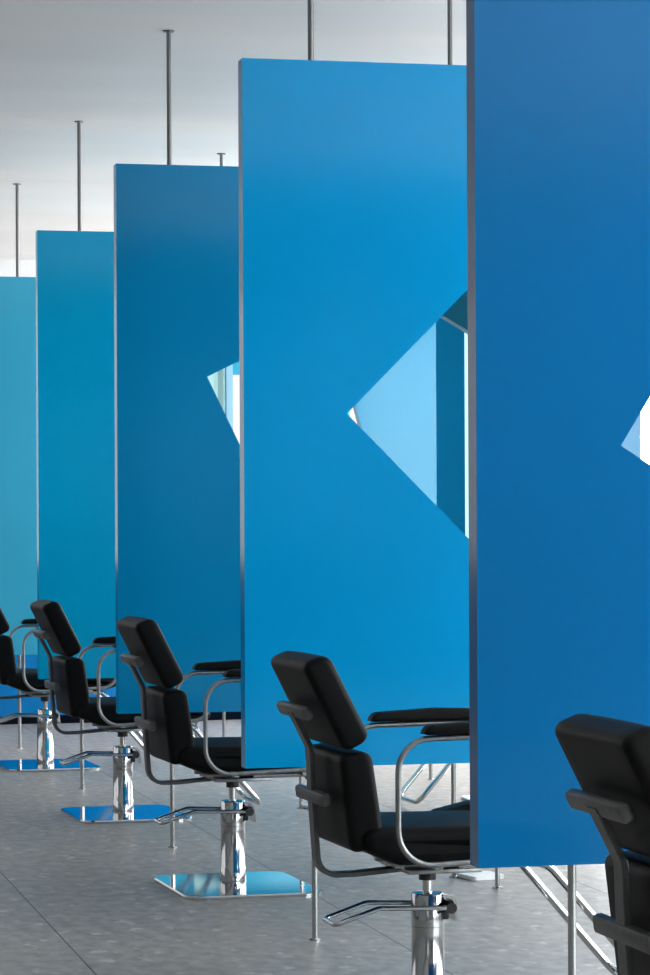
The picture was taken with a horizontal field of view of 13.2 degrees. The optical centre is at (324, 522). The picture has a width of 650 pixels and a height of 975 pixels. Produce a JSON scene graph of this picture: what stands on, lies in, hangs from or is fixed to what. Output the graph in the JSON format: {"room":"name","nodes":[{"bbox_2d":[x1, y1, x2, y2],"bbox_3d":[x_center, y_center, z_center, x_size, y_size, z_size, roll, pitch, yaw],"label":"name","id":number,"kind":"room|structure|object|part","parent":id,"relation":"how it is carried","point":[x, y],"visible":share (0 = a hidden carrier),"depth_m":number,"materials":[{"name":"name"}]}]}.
{"room":"salon","nodes":[
{"label":"salon","id":0,"kind":"room"},
{"bbox_2d":[0,259,35,276],"bbox_3d":[-3.749,-0.347,22.335,11.000,3.530,0.200,0,0,-13],"label":"wall","id":1,"kind":"structure","parent":0,"point":[27,268],"depth_m":22.53,"materials":[{"name":"white paint"}]},
{"bbox_2d":[233,375,356,443],"bbox_3d":[-0.242,-0.764,23.140,3.000,2.330,0.071,0,0,-13],"label":"window","id":2,"kind":"structure","parent":1,"relation":"in","point":[236,378],"depth_m":23.05,"materials":[{"name":"white glass"}]},
{"bbox_2d":[0,0,465,259],"bbox_3d":[-0.659,-2.202,8.913,11.000,0.150,27.750,0,0,-13],"label":"ceiling","id":3,"kind":"structure","parent":0,"point":[101,64],"depth_m":13.10,"materials":[{"name":"paint"}]},
{"bbox_2d":[0,720,616,974],"bbox_3d":[-0.642,1.478,8.913,11.000,0.150,27.750,0,0,-13],"label":"floor","id":4,"kind":"structure","parent":0,"point":[76,898],"depth_m":10.56,"materials":[{"name":"grey tile"}]},
{"bbox_2d":[0,608,151,771],"bbox_3d":[-1.500,0.890,16.222,1.069,1.035,0.680,0,0,-15],"label":"chair","id":5,"kind":"object","parent":4,"relation":"on","point":[26,680],"visible":0.59,"depth_m":16.08,"materials":[{"name":"metal"}]},
{"bbox_3d":[-1.861,0.785,16.155,0.134,0.280,0.410,0,0,-15],"label":"backrest","id":6,"kind":"part","parent":5,"relation":"part of","materials":[{"name":"black leather"}]},
{"bbox_3d":[-1.742,1.129,16.187,0.353,0.056,0.146,0,0,-15],"label":"pump lever","id":7,"kind":"part","parent":5,"relation":"part of","materials":[{"name":"silver metal"}]},
{"bbox_3d":[-1.535,0.976,16.150,0.390,0.018,0.028,0,0,-15],"label":"seat rail","id":8,"kind":"part","parent":5,"relation":"part of","materials":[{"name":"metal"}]},
{"bbox_3d":[-1.608,1.400,16.192,0.532,0.015,0.680,0,0,-15],"label":"plate","id":9,"kind":"part","parent":5,"relation":"part of","materials":[{"name":"silver metal"}]},
{"bbox_3d":[-1.550,0.902,16.240,0.655,0.122,0.470,0,0,-15],"label":"seat","id":10,"kind":"part","parent":5,"relation":"part of","materials":[{"name":"black leather"}]},
{"bbox_2d":[0,655,240,724],"bbox_3d":[-3.181,0.855,19.453,6.800,1.120,0.131,0,0,-13],"label":"wall","id":11,"kind":"structure","parent":4,"relation":"on","point":[28,704],"depth_m":19.65,"materials":[{"name":"blue paint"}]},
{"bbox_3d":[-3.178,1.387,19.453,6.800,0.055,0.130,0,0,-13],"label":"skirting","id":12,"kind":"part","parent":11,"relation":"part of","materials":[{"name":"black"}]},
{"bbox_2d":[30,600,260,823],"bbox_3d":[-0.852,0.886,13.472,1.069,1.037,0.680,0,0,-15],"label":"chair","id":13,"kind":"object","parent":4,"relation":"on","point":[67,673],"visible":0.62,"depth_m":13.34,"materials":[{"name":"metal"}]},
{"bbox_3d":[-1.214,0.780,13.405,0.134,0.280,0.410,0,0,-15],"label":"backrest","id":14,"kind":"part","parent":13,"relation":"part of","materials":[{"name":"black leather"}]},
{"bbox_3d":[-1.094,1.126,13.437,0.353,0.056,0.146,0,0,-15],"label":"pump lever","id":15,"kind":"part","parent":13,"relation":"part of","materials":[{"name":"silver metal"}]},
{"bbox_3d":[-0.887,0.971,13.400,0.390,0.018,0.028,0,0,-15],"label":"seat rail","id":16,"kind":"part","parent":13,"relation":"part of","materials":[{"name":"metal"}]},
{"bbox_3d":[-0.960,1.397,13.442,0.532,0.015,0.680,0,0,-15],"label":"plate","id":17,"kind":"part","parent":13,"relation":"part of","materials":[{"name":"silver metal"}]},
{"bbox_3d":[-0.902,0.897,13.490,0.655,0.122,0.470,0,0,-15],"label":"seat","id":18,"kind":"part","parent":13,"relation":"part of","materials":[{"name":"black leather"}]},
{"bbox_2d":[0,183,349,748],"bbox_3d":[-1.000,-0.360,17.722,2.366,3.530,0.071,0,0,-13],"label":"panel","id":19,"kind":"object","parent":4,"relation":"on","point":[18,441],"visible":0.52,"depth_m":17.48,"materials":[{"name":"teal paint"}]},
{"bbox_2d":[195,153,232,736],"bbox_3d":[-0.618,-0.362,16.308,0.191,3.530,0.549,0,0,-28],"label":"wall","id":20,"kind":"structure","parent":4,"relation":"on","point":[221,381],"depth_m":16.05,"materials":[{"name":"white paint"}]},
{"bbox_2d":[208,368,225,414],"bbox_3d":[-0.695,-0.297,16.268,0.005,2.000,0.537,0,0,-28],"label":"mirror glass","id":21,"kind":"object","parent":20,"relation":"attached to","point":[217,380],"depth_m":16.08,"materials":[{"name":"blue mirror"}]},
{"bbox_2d":[36,121,436,788],"bbox_3d":[-0.362,-0.363,15.017,2.366,3.530,0.071,0,0,-13],"label":"panel","id":22,"kind":"object","parent":4,"relation":"on","point":[75,383],"visible":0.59,"depth_m":14.78,"materials":[{"name":"blue paint"}]},
{"bbox_2d":[116,616,385,900],"bbox_3d":[-0.235,0.880,10.802,1.069,1.043,0.680,0,0,-15],"label":"chair","id":23,"kind":"object","parent":4,"relation":"on","point":[164,720],"visible":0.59,"depth_m":10.65,"materials":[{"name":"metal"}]},
{"bbox_3d":[-0.597,0.771,10.735,0.134,0.280,0.410,0,0,-15],"label":"backrest","id":24,"kind":"part","parent":23,"relation":"part of","materials":[{"name":"black leather"}]},
{"bbox_3d":[-0.477,1.123,10.767,0.353,0.056,0.146,0,0,-15],"label":"pump lever","id":25,"kind":"part","parent":23,"relation":"part of","materials":[{"name":"silver metal"}]},
{"bbox_3d":[-0.270,0.962,10.730,0.390,0.018,0.028,0,0,-15],"label":"seat rail","id":26,"kind":"part","parent":23,"relation":"part of","materials":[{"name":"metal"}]},
{"bbox_3d":[-0.343,1.394,10.772,0.532,0.015,0.680,0,0,-15],"label":"plate","id":27,"kind":"part","parent":23,"relation":"part of","materials":[{"name":"silver metal"}]},
{"bbox_3d":[-0.285,0.888,10.820,0.655,0.122,0.470,0,0,-15],"label":"seat","id":28,"kind":"part","parent":23,"relation":"part of","materials":[{"name":"black leather"}]},
{"bbox_3d":[-0.095,0.947,10.676,0.024,0.021,0.160,0,0,-15],"label":"arm mount","id":29,"kind":"part","parent":23,"relation":"part of","materials":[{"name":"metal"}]},
{"bbox_2d":[297,777,307,808],"bbox_3d":[0.009,-0.365,13.596,0.191,3.530,0.549,0,0,-24],"label":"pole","id":30,"kind":"structure","parent":4,"relation":"on","point":[300,778],"depth_m":13.73,"materials":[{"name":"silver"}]},
{"bbox_2d":[238,0,469,941],"bbox_3d":[0.875,-0.369,9.599,2.366,3.530,0.071,0,0,-13],"label":"panel","id":31,"kind":"object","parent":4,"relation":"on","point":[353,175],"visible":0.78,"depth_m":9.38,"materials":[{"name":"paint"}]},
{"bbox_3d":[-0.033,1.396,9.387,0.040,0.008,0.040,0,0,-13],"label":"foot plate","id":32,"kind":"part","parent":31,"relation":"part of","materials":[{"name":"silver metal"}]},
{"bbox_2d":[113,30,640,847],"bbox_3d":[0.254,-0.366,12.307,2.366,3.530,0.071,0,0,-13],"label":"panel","id":33,"kind":"object","parent":4,"relation":"on","point":[176,227],"visible":0.42,"depth_m":12.07,"materials":[{"name":"blue paint"}]},
{"bbox_2d":[401,763,469,803],"bbox_3d":[0.903,0.883,13.918,1.069,1.025,0.680,0,0,-15],"label":"chair","id":34,"kind":"object","parent":4,"relation":"on","point":[447,766],"visible":0.02,"depth_m":13.67,"materials":[{"name":"metal"}]},
{"bbox_3d":[1.015,1.388,13.948,0.532,0.015,0.680,0,0,-15],"label":"plate","id":35,"kind":"part","parent":34,"relation":"part of","materials":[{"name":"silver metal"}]},
{"bbox_2d":[271,651,617,974],"bbox_3d":[0.417,0.884,8.092,1.069,1.029,0.680,0,0,-15],"label":"chair","id":36,"kind":"object","parent":4,"relation":"on","point":[340,792],"visible":0.66,"depth_m":7.94,"materials":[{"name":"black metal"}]},
{"bbox_3d":[0.056,0.782,8.025,0.134,0.280,0.410,0,0,-15],"label":"backrest","id":37,"kind":"part","parent":36,"relation":"part of","materials":[{"name":"black leather"}]},
{"bbox_3d":[0.175,1.120,8.057,0.353,0.056,0.146,0,0,-15],"label":"pump lever","id":38,"kind":"part","parent":36,"relation":"part of","materials":[{"name":"silver metal"}]},
{"bbox_3d":[0.382,0.973,8.020,0.390,0.018,0.028,0,0,-15],"label":"seat rail","id":39,"kind":"part","parent":36,"relation":"part of","materials":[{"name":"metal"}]},
{"bbox_3d":[0.367,0.899,8.110,0.655,0.122,0.470,0,0,-15],"label":"seat","id":40,"kind":"part","parent":36,"relation":"part of","materials":[{"name":"black leather"}]},
{"bbox_3d":[0.297,0.959,7.896,0.024,0.021,0.160,0,0,-15],"label":"arm mount","id":41,"kind":"part","parent":36,"relation":"part of","materials":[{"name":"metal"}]},
{"bbox_2d":[431,800,469,810],"bbox_3d":[0.473,0.871,8.315,0.338,0.094,0.100,0,0,-15],"label":"cushion","id":42,"kind":"object","parent":36,"relation":"on","point":[464,805],"depth_m":8.26,"materials":[{"name":"black leather"}]},
{"bbox_2d":[436,0,503,888],"bbox_3d":[0.634,-0.368,10.888,0.191,3.530,0.549,0,0,-24],"label":"wall","id":43,"kind":"structure","parent":4,"relation":"on","point":[452,326],"depth_m":10.97,"materials":[{"name":"teal"}]},
{"bbox_2d":[436,315,468,538],"bbox_3d":[0.554,-0.071,10.854,0.235,1.537,0.496,0,0,0],"label":"mirror glass","id":44,"kind":"object","parent":43,"relation":"attached to","point":[451,330],"depth_m":10.97,"materials":[{"name":"blue mirror"}]},
{"bbox_3d":[0.611,1.387,11.014,0.145,0.016,0.150,0,0,-24],"label":"floor plate","id":45,"kind":"part","parent":43,"relation":"part of","materials":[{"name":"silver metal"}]},
{"bbox_2d":[466,0,649,974],"bbox_3d":[1.500,-0.372,6.891,2.366,3.530,0.071,0,0,-13],"label":"panel","id":46,"kind":"object","parent":4,"relation":"on","point":[558,91],"visible":1,"depth_m":6.63,"materials":[{"name":"blue paint"}]},
{"bbox_2d":[555,714,649,974],"bbox_3d":[1.024,0.883,5.400,1.069,1.025,0.680,0,0,-14],"label":"chair","id":47,"kind":"object","parent":4,"relation":"on","point":[609,758],"visible":1,"depth_m":5.30,"materials":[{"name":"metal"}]},
{"bbox_3d":[0.661,0.783,5.339,0.134,0.280,0.410,0,0,-14],"label":"backrest","id":48,"kind":"part","parent":47,"relation":"part of","materials":[{"name":"black leather"}]},
{"bbox_3d":[4.611,-0.387,10.128,0.200,3.530,27.350,0,0,-13],"label":"wall","id":49,"kind":"structure","parent":0,"visible":0},
{"bbox_2d":[641,397,649,464],"bbox_3d":[2.002,-0.534,21.405,0.071,2.850,3.700,0,0,-13],"label":"window","id":50,"kind":"structure","parent":49,"relation":"in","point":[645,413],"depth_m":20.18,"materials":[{"name":"white glass"}]}
]}

